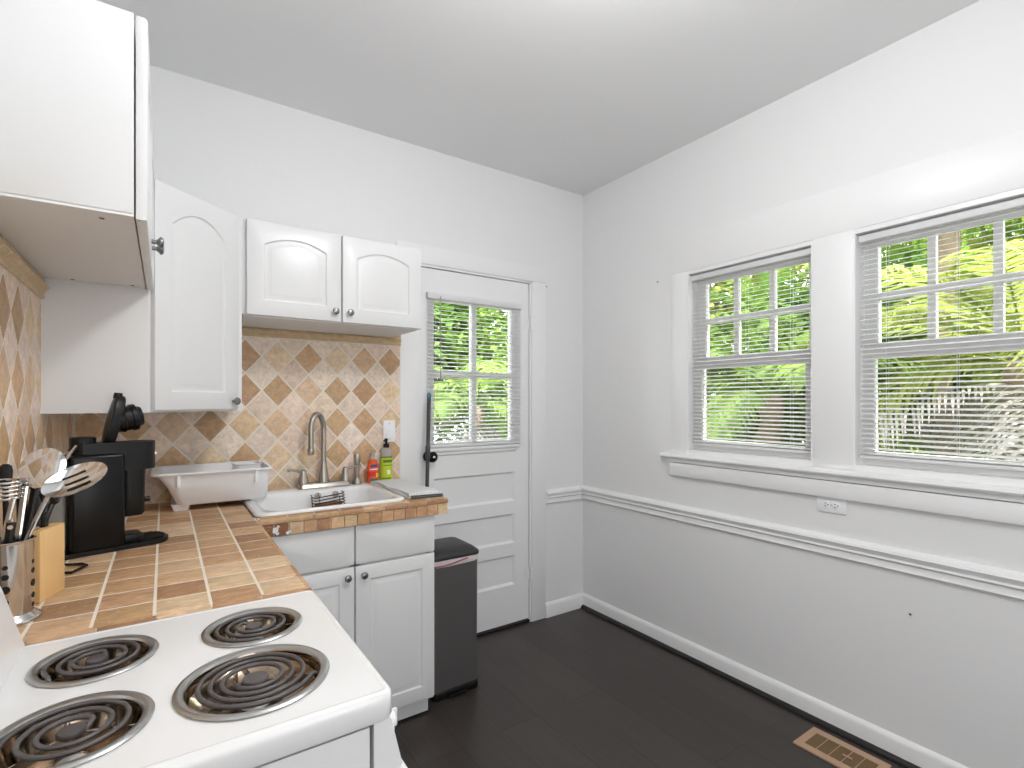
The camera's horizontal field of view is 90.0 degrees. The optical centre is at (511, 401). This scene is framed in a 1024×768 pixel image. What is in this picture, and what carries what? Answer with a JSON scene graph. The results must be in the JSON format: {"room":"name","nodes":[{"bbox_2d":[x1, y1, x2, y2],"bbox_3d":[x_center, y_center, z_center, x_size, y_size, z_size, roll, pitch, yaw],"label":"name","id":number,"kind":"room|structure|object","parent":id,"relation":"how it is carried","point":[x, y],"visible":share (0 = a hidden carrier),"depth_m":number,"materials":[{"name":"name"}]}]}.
{"room":"kitchen","nodes":[
{"label":"kitchen","id":0,"kind":"room"},
{"bbox_2d":[150,65,582,602],"bbox_3d":[-0.729,-0.007,2.796,3.138,2.815,0.180,0,0,-34],"label":"wall","id":1,"kind":"structure","parent":0,"point":[243,155],"depth_m":2.78,"materials":[{"name":"white paint"}]},
{"bbox_2d":[40,179,241,413],"bbox_3d":[-1.312,-0.342,1.882,0.555,0.752,0.616,0,0,-34],"label":"upper cabinet","id":2,"kind":"object","parent":1,"relation":"attached to","point":[176,346],"visible":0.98,"depth_m":1.66,"materials":[{"name":"white wood"}]},
{"bbox_2d":[73,326,400,503],"bbox_3d":[-1.160,0.042,2.375,1.360,0.806,0.032,0,0,-34],"label":"backsplash","id":3,"kind":"structure","parent":1,"relation":"attached to","point":[288,376],"depth_m":2.46,"materials":[{"name":"beige tile"}]},
{"bbox_2d":[383,420,394,441],"bbox_3d":[-0.651,0.154,2.717,0.065,0.115,0.014,0,0,-34],"label":"light switch","id":4,"kind":"object","parent":3,"relation":"attached to","point":[388,425],"visible":1,"depth_m":2.71,"materials":[{"name":"white plastic"}]},
{"bbox_2d":[242,218,420,336],"bbox_3d":[-0.834,-0.532,2.350,0.758,0.381,0.380,0,0,-34],"label":"upper cabinet","id":5,"kind":"object","parent":1,"relation":"attached to","point":[294,278],"visible":0.99,"depth_m":2.20,"materials":[{"name":"white wood"}]},
{"bbox_2d":[396,240,545,621],"bbox_3d":[-0.202,0.264,3.039,1.014,2.272,0.009,0,0,-34],"label":"trim","id":6,"kind":"structure","parent":1,"relation":"attached to","point":[430,255],"depth_m":3.26,"materials":[{"name":"white paint"}]},
{"bbox_2d":[419,264,531,636],"bbox_3d":[-0.223,0.318,3.088,0.772,2.165,0.224,0,0,-34],"label":"door","id":7,"kind":"structure","parent":1,"relation":"in","point":[487,488],"depth_m":3.12,"materials":[{"name":"white paint"}]},
{"bbox_2d":[426,292,521,447],"bbox_3d":[-0.206,-0.178,3.029,0.640,0.872,0.041,0,0,-34],"label":"window blind","id":8,"kind":"object","parent":7,"relation":"attached to","point":[430,295],"visible":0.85,"depth_m":3.02,"materials":[{"name":"white plastic"}]},
{"bbox_2d":[546,593,582,617],"bbox_3d":[0.349,1.353,3.410,0.314,0.094,0.016,0,0,-34],"label":"baseboard","id":9,"kind":"structure","parent":1,"relation":"attached to","point":[566,604],"depth_m":3.40,"materials":[{"name":"white paint"}]},
{"bbox_2d":[546,486,582,503],"bbox_3d":[0.347,0.617,3.400,0.300,0.090,0.030,0,0,-34],"label":"trim","id":10,"kind":"structure","parent":1,"relation":"attached to","point":[557,495],"depth_m":3.39,"materials":[{"name":"white paint"}]},
{"bbox_2d":[97,0,979,195],"bbox_3d":[0.453,-1.465,1.113,3.200,0.100,4.332,0,0,-34],"label":"ceiling","id":11,"kind":"structure","parent":0,"point":[574,96],"depth_m":2.12,"materials":[{"name":"white paint"}]},
{"bbox_2d":[394,608,902,767],"bbox_3d":[0.503,1.430,1.038,3.200,0.060,4.152,0,0,-34],"label":"floor","id":12,"kind":"structure","parent":0,"point":[576,688],"depth_m":2.31,"materials":[{"name":"brown wood"}]},
{"bbox_2d":[0,586,407,767],"bbox_3d":[-0.528,0.844,0.813,0.611,1.113,0.499,0,0,-34],"label":"stove","id":13,"kind":"object","parent":12,"relation":"on","point":[278,681],"visible":1,"depth_m":0.75,"materials":[{"name":"white metal"}]},
{"bbox_2d":[250,513,433,722],"bbox_3d":[-0.773,0.948,2.272,0.696,0.904,0.576,0,0,-34],"label":"base cabinet","id":14,"kind":"object","parent":12,"relation":"on","point":[376,580],"visible":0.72,"depth_m":2.12,"materials":[{"name":"white wood"}]},
{"bbox_2d":[425,393,430,486],"bbox_3d":[-0.482,0.674,2.748,0.176,1.451,0.069,0,0,-34],"label":"broom","id":15,"kind":"object","parent":12,"relation":"on","point":[427,447],"visible":0.23,"depth_m":2.78,"materials":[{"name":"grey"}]},
{"bbox_2d":[429,537,478,701],"bbox_3d":[-0.331,1.050,2.546,0.262,0.699,0.280,0,0,-34],"label":"trash can","id":16,"kind":"object","parent":12,"relation":"on","point":[455,559],"visible":0.75,"depth_m":2.44,"materials":[{"name":"grey metal"}]},
{"bbox_2d":[793,727,891,767],"bbox_3d":[1.304,1.395,2.033,0.174,0.010,0.284,0,0,-34],"label":"floor vent","id":17,"kind":"object","parent":12,"relation":"in","point":[825,746],"visible":1,"depth_m":2.04,"materials":[{"name":"beige metal"}]},
{"bbox_3d":[-1.081,0.948,1.586,0.596,0.904,1.366,0,0,-34],"label":"base cabinet","id":18,"kind":"object","parent":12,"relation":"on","visible":0},
{"bbox_2d":[17,496,447,645],"bbox_3d":[-0.777,0.459,1.797,1.344,0.067,1.394,0,0,-34],"label":"countertop","id":19,"kind":"structure","parent":18,"relation":"on","point":[214,555],"depth_m":1.31,"materials":[{"name":"beige tile"}]},
{"bbox_2d":[0,534,41,625],"bbox_3d":[-0.980,0.346,0.993,0.102,0.158,0.102,0,0,-34],"label":"utensil crock","id":20,"kind":"object","parent":19,"relation":"on","point":[17,560],"visible":0.77,"depth_m":0.98,"materials":[{"name":"silver metal"}]},
{"bbox_2d":[0,464,12,524],"bbox_3d":[-1.007,0.265,1.015,0.022,0.281,0.028,0,0,-34],"label":"spatula","id":21,"kind":"object","parent":20,"relation":"in","point":[6,470],"visible":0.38,"depth_m":1.02,"materials":[{"name":"black plastic"}]},
{"bbox_2d":[3,522,16,543],"bbox_3d":[-0.970,0.318,0.979,0.016,0.174,0.032,0,0,42],"label":"peeler","id":22,"kind":"object","parent":20,"relation":"in","point":[10,526],"visible":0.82,"depth_m":0.98,"materials":[{"name":"black plastic"}]},
{"bbox_2d":[0,478,21,544],"bbox_3d":[-0.999,0.279,1.004,0.057,0.253,0.045,0,0,-34],"label":"whisk","id":23,"kind":"object","parent":20,"relation":"in","point":[16,483],"visible":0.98,"depth_m":1.00,"materials":[{"name":"silver metal"}]},
{"bbox_2d":[16,483,27,525],"bbox_3d":[-1.037,0.223,1.083,0.012,0.100,0.021,0,0,-14],"label":"tongs","id":24,"kind":"object","parent":20,"relation":"in","point":[17,500],"visible":0.13,"depth_m":1.07,"materials":[{"name":"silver metal"}]},
{"bbox_2d":[21,487,39,540],"bbox_3d":[-0.980,0.281,1.030,0.017,0.248,0.052,0,0,22],"label":"ladle","id":25,"kind":"object","parent":20,"relation":"in","point":[33,496],"visible":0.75,"depth_m":1.03,"materials":[{"name":"black plastic"}]},
{"bbox_2d":[14,448,66,542],"bbox_3d":[-0.961,0.250,1.035,0.091,0.311,0.029,0,0,-44],"label":"skimmer","id":26,"kind":"object","parent":20,"relation":"in","point":[36,468],"visible":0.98,"depth_m":1.03,"materials":[{"name":"silver metal"}]},
{"bbox_2d":[18,448,66,487],"bbox_3d":[-0.954,0.134,1.040,0.076,0.079,0.015,0,0,-24],"label":"bowl","id":27,"kind":"object","parent":26,"relation":"on","point":[36,468],"depth_m":1.04,"materials":[{"name":"silver metal"}]},
{"bbox_2d":[31,445,76,535],"bbox_3d":[-0.954,0.248,1.030,0.019,0.314,0.128,0,0,35],"label":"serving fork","id":28,"kind":"object","parent":20,"relation":"in","point":[74,447],"visible":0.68,"depth_m":1.07,"materials":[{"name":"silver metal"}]},
{"bbox_2d":[24,462,107,540],"bbox_3d":[-0.916,0.265,1.025,0.169,0.282,0.032,0,0,-34],"label":"slotted spoon","id":29,"kind":"object","parent":20,"relation":"in","point":[77,478],"visible":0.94,"depth_m":1.04,"materials":[{"name":"silver metal"}]},
{"bbox_2d":[41,462,107,497],"bbox_3d":[-0.890,0.157,1.043,0.105,0.066,0.032,0,0,-34],"label":"bowl","id":30,"kind":"object","parent":29,"relation":"on","point":[77,478],"depth_m":1.05,"materials":[{"name":"silver metal"}]},
{"bbox_2d":[32,522,64,602],"bbox_3d":[-1.032,0.349,1.115,0.054,0.152,0.088,0,0,-14],"label":"knife block","id":31,"kind":"object","parent":19,"relation":"on","point":[49,540],"visible":0.52,"depth_m":1.11,"materials":[{"name":"brown wood"}]},
{"bbox_2d":[32,497,40,529],"bbox_3d":[-1.017,0.238,1.093,0.012,0.070,0.021,0,0,-14],"label":"kitchen knife","id":32,"kind":"object","parent":31,"relation":"in","point":[38,502],"visible":0.38,"depth_m":1.09,"materials":[{"name":"black plastic"}]},
{"bbox_2d":[38,491,59,527],"bbox_3d":[-1.026,0.220,1.129,0.019,0.108,0.079,0,0,-14],"label":"scissors","id":33,"kind":"object","parent":31,"relation":"on","point":[45,515],"visible":0.48,"depth_m":1.12,"materials":[{"name":"black plastic"}]},
{"bbox_2d":[63,393,167,573],"bbox_3d":[-1.185,0.199,1.436,0.238,0.453,0.369,0,0,5],"label":"coffee maker","id":34,"kind":"object","parent":19,"relation":"on","point":[94,516],"visible":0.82,"depth_m":1.46,"materials":[{"name":"black plastic"}]},
{"bbox_2d":[150,460,271,510],"bbox_3d":[-1.240,0.343,2.119,0.417,0.164,0.298,0,0,-34],"label":"dish rack","id":35,"kind":"object","parent":19,"relation":"on","point":[190,484],"visible":0.99,"depth_m":2.05,"materials":[{"name":"white plastic"}]},
{"bbox_2d":[231,460,261,469],"bbox_3d":[-1.149,0.322,2.217,0.112,0.121,0.112,0,0,-34],"label":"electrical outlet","id":36,"kind":"object","parent":35,"relation":"on","point":[239,464],"depth_m":2.19,"materials":[{"name":"white plastic"}]},
{"bbox_2d":[242,482,403,516],"bbox_3d":[-0.842,0.504,2.252,0.590,0.188,0.540,0,0,-34],"label":"sink","id":37,"kind":"object","parent":19,"relation":"in","point":[279,502],"visible":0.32,"depth_m":2.34,"materials":[{"name":"white ceramic"}]},
{"bbox_2d":[287,412,360,489],"bbox_3d":[-0.897,0.228,2.464,0.344,0.364,0.100,0,0,-34],"label":"faucet","id":38,"kind":"object","parent":37,"relation":"on","point":[323,481],"visible":1,"depth_m":2.46,"materials":[{"name":"silver metal"}]},
{"bbox_2d":[311,490,345,506],"bbox_3d":[-0.856,0.459,2.386,0.149,0.074,0.073,0,0,-34],"label":"sponge caddy","id":39,"kind":"object","parent":37,"relation":"in","point":[339,499],"visible":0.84,"depth_m":2.36,"materials":[{"name":"grey metal"}]},
{"bbox_2d":[315,500,342,506],"bbox_3d":[-0.850,0.475,2.378,0.123,0.022,0.022,0,0,-34],"label":"sponge","id":40,"kind":"object","parent":39,"relation":"in","point":[340,500],"visible":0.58,"depth_m":2.37,"materials":[{"name":"brown"}]},
{"bbox_2d":[352,453,361,483],"bbox_3d":[-0.778,0.334,2.569,0.046,0.152,0.046,0,0,-34],"label":"sprayer","id":41,"kind":"object","parent":37,"relation":"on","point":[356,457],"visible":1,"depth_m":2.56,"materials":[{"name":"silver metal"}]},
{"bbox_2d":[367,459,378,482],"bbox_3d":[-0.713,0.335,2.624,0.057,0.180,0.042,0,0,-34],"label":"soap bottle","id":42,"kind":"object","parent":19,"relation":"on","point":[373,466],"visible":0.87,"depth_m":2.61,"materials":[{"name":"orange plastic"}]},
{"bbox_2d":[380,438,392,479],"bbox_3d":[-0.653,0.307,2.660,0.065,0.236,0.054,0,0,-34],"label":"soap bottle","id":43,"kind":"object","parent":19,"relation":"on","point":[385,462],"visible":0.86,"depth_m":2.64,"materials":[{"name":"green"}]},
{"bbox_2d":[370,479,443,498],"bbox_3d":[-0.516,0.412,2.458,0.164,0.030,0.481,0,0,-37],"label":"towel","id":44,"kind":"object","parent":19,"relation":"on","point":[410,490],"visible":0.96,"depth_m":2.36,"materials":[{"name":"fabric"}]},
{"bbox_2d":[583,0,1023,767],"bbox_3d":[1.664,-0.007,1.924,0.160,2.815,4.312,0,0,-34],"label":"wall","id":45,"kind":"structure","parent":0,"point":[946,678],"depth_m":2.31,"materials":[{"name":"white paint"}]},
{"bbox_2d":[687,240,811,465],"bbox_3d":[1.212,-0.216,2.586,0.160,1.003,0.660,0,0,-34],"label":"window","id":46,"kind":"structure","parent":45,"relation":"in","point":[736,453],"depth_m":2.63,"materials":[{"name":"white paint"}]},
{"bbox_2d":[691,248,810,453],"bbox_3d":[1.176,-0.229,2.560,0.028,0.927,0.639,0,0,-34],"label":"window blind","id":47,"kind":"object","parent":46,"relation":"attached to","point":[805,252],"visible":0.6,"depth_m":2.51,"materials":[{"name":"white plastic"}]},
{"bbox_2d":[581,605,920,767],"bbox_3d":[1.632,1.389,1.783,0.020,0.021,4.114,0,0,-34],"label":"trim","id":48,"kind":"structure","parent":45,"relation":"attached to","point":[879,751],"depth_m":2.40,"materials":[{"name":"black"}]},
{"bbox_2d":[582,593,968,767],"bbox_3d":[1.642,1.353,1.800,0.016,0.094,4.132,0,0,-34],"label":"baseboard","id":49,"kind":"structure","parent":45,"relation":"attached to","point":[901,747],"depth_m":2.33,"materials":[{"name":"white paint"}]},
{"bbox_2d":[581,485,1023,600],"bbox_3d":[1.636,0.617,1.796,0.030,0.090,4.132,0,0,-34],"label":"trim","id":50,"kind":"structure","parent":45,"relation":"attached to","point":[998,581],"depth_m":2.16,"materials":[{"name":"white paint"}]},
{"bbox_2d":[817,496,846,514],"bbox_3d":[1.373,0.443,2.201,0.010,0.066,0.117,0,0,-34],"label":"wall outlet","id":51,"kind":"object","parent":45,"relation":"attached to","point":[832,505],"visible":1,"depth_m":2.20,"materials":[{"name":"white plastic"}]},
{"bbox_2d":[822,501,829,507],"bbox_3d":[1.359,0.443,2.215,0.003,0.033,0.033,0,0,-34],"label":"receptacle","id":52,"kind":"object","parent":51,"relation":"attached to","point":[825,504],"depth_m":2.21,"materials":[{"name":"white plastic"}]},
{"bbox_2d":[832,502,839,509],"bbox_3d":[1.381,0.443,2.184,0.003,0.033,0.033,0,0,-34],"label":"receptacle","id":53,"kind":"object","parent":51,"relation":"attached to","point":[835,505],"depth_m":2.18,"materials":[{"name":"white plastic"}]},
{"bbox_2d":[660,452,1023,502],"bbox_3d":[1.381,0.311,2.176,0.066,0.053,1.828,0,0,-34],"label":"trim","id":54,"kind":"structure","parent":45,"relation":"attached to","point":[961,488],"depth_m":2.07,"materials":[{"name":"white paint"}]},
{"bbox_2d":[670,462,1023,525],"bbox_3d":[1.374,0.374,2.190,0.022,0.072,1.698,0,0,-34],"label":"trim","id":55,"kind":"structure","parent":45,"relation":"attached to","point":[1009,512],"depth_m":2.07,"materials":[{"name":"white paint"}]},
{"bbox_2d":[671,128,1023,469],"bbox_3d":[1.381,-0.315,2.195,0.005,1.200,1.698,0,0,-34],"label":"trim","id":56,"kind":"structure","parent":45,"relation":"attached to","point":[995,165],"depth_m":2.19,"materials":[{"name":"white paint"}]},
{"bbox_2d":[853,187,1023,486],"bbox_3d":[1.675,-0.216,1.905,0.160,1.003,0.664,0,0,-34],"label":"window","id":57,"kind":"structure","parent":45,"relation":"in","point":[958,473],"depth_m":1.99,"materials":[{"name":"white paint"}]},
{"bbox_2d":[859,197,1023,470],"bbox_3d":[1.639,-0.229,1.880,0.028,0.927,0.643,0,0,-34],"label":"window blind","id":58,"kind":"object","parent":57,"relation":"attached to","point":[1017,203],"visible":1,"depth_m":1.90,"materials":[{"name":"white plastic"}]},
{"bbox_3d":[-0.620,-0.008,0.263,0.120,2.815,4.132,0,0,-34],"label":"wall","id":59,"kind":"structure","parent":0,"visible":0},
{"bbox_2d":[0,235,72,536],"bbox_3d":[-1.074,0.045,1.066,0.032,0.800,2.271,0,0,-34],"label":"backsplash","id":60,"kind":"structure","parent":59,"relation":"attached to","point":[24,430],"depth_m":1.27,"materials":[{"name":"beige tile"}]},
{"bbox_2d":[0,0,163,290],"bbox_3d":[-1.028,-0.551,1.241,0.306,0.397,0.760,0,0,-34],"label":"upper cabinet","id":61,"kind":"object","parent":59,"relation":"attached to","point":[77,155],"visible":1,"depth_m":0.95,"materials":[{"name":"white wood"}]},
{"label":"outside","id":62,"kind":"structure","parent":0,"visible":0},
{"bbox_3d":[2.772,1.850,7.929,18.500,0.100,22.000,0,0,-34],"label":"ground","id":63,"kind":"structure","parent":62,"visible":0},
{"bbox_2d":[434,302,504,442],"bbox_3d":[-1.755,-0.550,7.975,3.428,4.711,2.873,0,0,-12],"label":"tree","id":64,"kind":"object","parent":63,"relation":"on","point":[436,304],"visible":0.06,"depth_m":7.59,"materials":[{"name":"green plant"}]},
{"bbox_2d":[434,308,507,442],"bbox_3d":[-0.218,0.012,7.717,2.757,3.587,2.712,0,0,-34],"label":"shrub","id":65,"kind":"object","parent":63,"relation":"on","point":[483,319],"visible":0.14,"depth_m":7.49,"materials":[{"name":"green plant"}]},
{"bbox_2d":[434,357,507,441],"bbox_3d":[-0.441,0.623,5.730,2.078,2.372,2.495,0,0,-34],"label":"palm","id":66,"kind":"object","parent":63,"relation":"on","point":[495,360],"visible":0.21,"depth_m":5.60,"materials":[{"name":"green plant"}]},
{"bbox_2d":[436,305,507,427],"bbox_3d":[-0.353,-0.618,9.819,3.418,4.845,3.120,0,0,-22],"label":"tree","id":67,"kind":"object","parent":63,"relation":"on","point":[459,327],"visible":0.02,"depth_m":9.13,"materials":[{"name":"green plant"}]},
{"bbox_2d":[709,268,808,370],"bbox_3d":[3.741,-0.122,7.444,3.128,3.858,2.641,0,0,-34],"label":"palm","id":68,"kind":"object","parent":63,"relation":"on","point":[779,292],"visible":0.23,"depth_m":7.20,"materials":[{"name":"green plant"}]},
{"bbox_2d":[708,263,882,442],"bbox_3d":[4.245,-0.922,9.019,3.568,5.456,3.853,0,0,-15],"label":"tree","id":69,"kind":"object","parent":63,"relation":"on","point":[805,266],"visible":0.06,"depth_m":8.30,"materials":[{"name":"green plant"}]},
{"bbox_2d":[706,285,890,445],"bbox_3d":[2.718,0.230,5.908,2.578,3.152,2.603,0,0,-1],"label":"shrub","id":70,"kind":"object","parent":63,"relation":"on","point":[728,298],"visible":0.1,"depth_m":5.51,"materials":[{"name":"green plant"}]},
{"bbox_2d":[706,329,941,455],"bbox_3d":[2.450,0.622,4.496,2.396,2.376,2.544,0,0,-34],"label":"palm","id":71,"kind":"object","parent":63,"relation":"on","point":[805,333],"visible":0.23,"depth_m":4.14,"materials":[{"name":"green plant"}]},
{"bbox_2d":[772,243,1005,458],"bbox_3d":[4.142,-0.012,5.619,2.667,3.636,2.839,0,0,-34],"label":"shrub","id":72,"kind":"object","parent":63,"relation":"on","point":[919,257],"visible":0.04,"depth_m":5.39,"materials":[{"name":"green plant"}]},
{"bbox_2d":[792,239,1023,461],"bbox_3d":[3.130,0.375,3.097,2.544,2.865,2.402,0,0,-34],"label":"palm","id":73,"kind":"object","parent":63,"relation":"on","point":[1018,250],"visible":0.3,"depth_m":3.08,"materials":[{"name":"green plant"}]},
{"bbox_2d":[807,220,1023,457],"bbox_3d":[5.919,-0.868,6.597,3.642,5.345,4.278,0,0,-34],"label":"tree","id":74,"kind":"object","parent":63,"relation":"on","point":[907,254],"visible":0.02,"depth_m":6.69,"materials":[{"name":"green plant"}]},
{"bbox_2d":[881,217,1023,456],"bbox_3d":[3.802,-0.283,4.370,3.192,4.175,2.872,0,0,-10],"label":"tree","id":75,"kind":"object","parent":63,"relation":"on","point":[976,229],"visible":0.07,"depth_m":4.42,"materials":[{"name":"green plant"}]},
{"bbox_2d":[899,219,1023,457],"bbox_3d":[4.786,-0.115,4.087,2.610,3.839,2.517,0,0,-16],"label":"tree","id":76,"kind":"object","parent":63,"relation":"on","point":[974,241],"visible":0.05,"depth_m":4.41,"materials":[{"name":"green plant"}]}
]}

